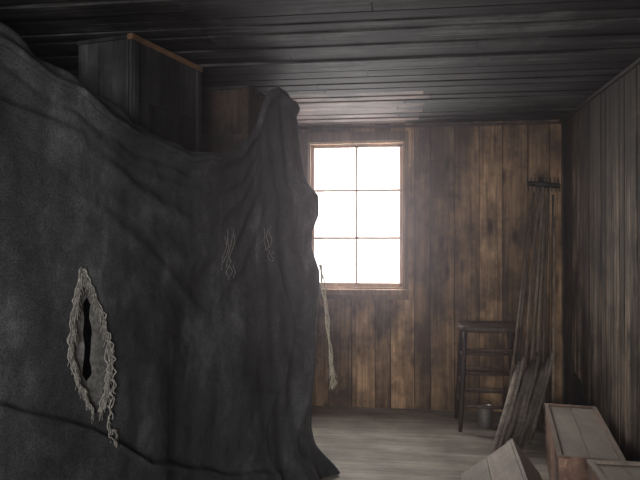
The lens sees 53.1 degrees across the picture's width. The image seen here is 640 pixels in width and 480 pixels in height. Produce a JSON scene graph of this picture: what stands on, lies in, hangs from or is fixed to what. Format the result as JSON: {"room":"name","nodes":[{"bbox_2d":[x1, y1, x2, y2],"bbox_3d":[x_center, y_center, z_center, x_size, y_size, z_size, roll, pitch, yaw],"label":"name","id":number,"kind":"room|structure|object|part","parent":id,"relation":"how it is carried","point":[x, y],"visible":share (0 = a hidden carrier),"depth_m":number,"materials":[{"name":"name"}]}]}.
{"room":"storage shed","nodes":[
{"label":"storage shed","id":0,"kind":"room"},
{"bbox_2d":[82,303,83,376],"bbox_3d":[-1.992,0.200,2.019,0.080,2.560,7.560,0,0,8],"label":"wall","id":1,"kind":"structure","parent":0,"point":[83,303],"depth_m":4.42,"materials":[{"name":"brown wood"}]},
{"bbox_2d":[0,0,639,125],"bbox_3d":[-0.235,-1.034,1.766,3.630,0.096,7.610,0,0,8],"label":"ceiling","id":2,"kind":"structure","parent":0,"point":[343,62],"depth_m":3.25,"materials":[{"name":"grey wood"}]},
{"bbox_2d":[298,119,561,412],"bbox_3d":[0.259,0.216,5.484,3.630,2.560,0.098,0,0,8],"label":"wall","id":3,"kind":"structure","parent":0,"point":[470,200],"depth_m":5.33,"materials":[{"name":"brown wood"}]},
{"bbox_2d":[300,131,408,299],"bbox_3d":[0.283,-0.207,5.461,0.945,1.415,0.160,0,0,8],"label":"window","id":4,"kind":"structure","parent":3,"relation":"in","point":[376,139],"depth_m":5.43,"materials":[{"name":"brown wood"}]},
{"bbox_2d":[298,121,561,129],"bbox_3d":[0.251,-0.955,5.430,3.470,0.022,0.022,0,0,8],"label":"trim","id":5,"kind":"structure","parent":3,"relation":"attached to","point":[533,122],"depth_m":5.33,"materials":[{"name":"brown wood"}]},
{"bbox_2d":[312,406,549,479],"bbox_3d":[-0.235,1.438,1.754,3.630,0.080,7.610,0,0,8],"label":"floor","id":6,"kind":"structure","parent":0,"point":[363,443],"depth_m":4.46,"materials":[{"name":"grey wood"}]},
{"bbox_2d":[84,297,91,380],"bbox_3d":[-1.133,0.519,2.973,1.350,1.770,4.200,0,0,8],"label":"wall","id":7,"kind":"structure","parent":6,"relation":"on","point":[87,325],"depth_m":2.65,"materials":[{"name":"brown wood"}]},
{"bbox_2d":[77,33,202,151],"bbox_3d":[-0.890,-0.651,3.233,0.318,0.572,0.618,0,0,21],"label":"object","id":8,"kind":"object","parent":7,"relation":"on","point":[159,89],"visible":0.67,"depth_m":3.02,"materials":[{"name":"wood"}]},
{"bbox_2d":[201,85,265,153],"bbox_3d":[-0.550,-0.634,4.010,0.412,0.545,0.448,0,0,16],"label":"wooden crate","id":9,"kind":"object","parent":7,"relation":"on","point":[229,114],"visible":0.38,"depth_m":3.80,"materials":[{"name":"brown wood"}]},
{"bbox_2d":[0,22,339,479],"bbox_3d":[-0.675,0.245,2.805,0.797,2.292,4.481,0,0,20],"label":"curtain","id":10,"kind":"object","parent":6,"relation":"on","point":[198,272],"visible":1,"depth_m":2.65,"materials":[{"name":"black fabric"}]},
{"bbox_3d":[0.048,0.522,3.825,0.115,0.751,0.041,0,0,8],"label":"hanging cord","id":11,"kind":"part","parent":10,"relation":"part of","materials":[{"name":"fabric"}]},
{"bbox_2d":[477,400,492,427],"bbox_3d":[1.250,1.312,4.852,0.120,0.201,0.120,0,0,8],"label":"pail","id":12,"kind":"object","parent":6,"relation":"on","point":[484,415],"visible":0.7,"depth_m":4.81,"materials":[{"name":"black metal"}]},
{"bbox_2d":[455,321,521,431],"bbox_3d":[1.277,1.026,4.870,0.471,0.776,0.398,0,0,8],"label":"wooden stool","id":13,"kind":"object","parent":6,"relation":"on","point":[463,327],"visible":0.8,"depth_m":4.73,"materials":[{"name":"brown wood"}]},
{"bbox_2d":[461,438,541,479],"bbox_3d":[0.872,1.208,2.999,0.394,0.375,0.648,0,0,11],"label":"crate","id":14,"kind":"object","parent":6,"relation":"on","point":[508,462],"visible":1,"depth_m":3.11,"materials":[{"name":"brown wood"}]},
{"bbox_2d":[490,176,560,453],"bbox_3d":[1.538,0.442,4.602,0.314,1.928,1.406,0,0,29],"label":"wooden planks","id":15,"kind":"object","parent":6,"relation":"on","point":[514,411],"visible":0.93,"depth_m":4.69,"materials":[{"name":"brown wood"}]},
{"bbox_2d":[572,373,589,405],"bbox_3d":[1.857,1.201,4.499,0.026,0.420,0.580,0,0,8],"label":"slate board","id":16,"kind":"object","parent":6,"relation":"on","point":[579,397],"visible":0.41,"depth_m":4.62,"materials":[{"name":"black stone"}]},
{"bbox_2d":[544,403,625,479],"bbox_3d":[1.457,1.231,3.596,0.312,0.352,1.068,0,0,16],"label":"crate","id":17,"kind":"object","parent":6,"relation":"on","point":[574,434],"visible":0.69,"depth_m":3.46,"materials":[{"name":"brown wood"}]},
{"bbox_2d":[586,459,639,479],"bbox_3d":[1.362,1.195,2.591,0.431,0.414,0.562,0,0,8],"label":"crate","id":18,"kind":"object","parent":6,"relation":"on","point":[597,469],"visible":1,"depth_m":2.80,"materials":[{"name":"brown wood"}]},
{"bbox_2d":[561,64,639,461],"bbox_3d":[1.524,0.197,1.552,0.088,2.560,7.560,0,0,8],"label":"wall","id":19,"kind":"structure","parent":0,"point":[600,142],"depth_m":4.06,"materials":[{"name":"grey wood"}]},
{"bbox_2d":[559,57,639,122],"bbox_3d":[1.464,-0.974,1.525,0.022,0.022,7.400,0,0,8],"label":"trim","id":20,"kind":"structure","parent":19,"relation":"attached to","point":[635,63],"depth_m":4.03,"materials":[{"name":"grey wood"}]}
]}

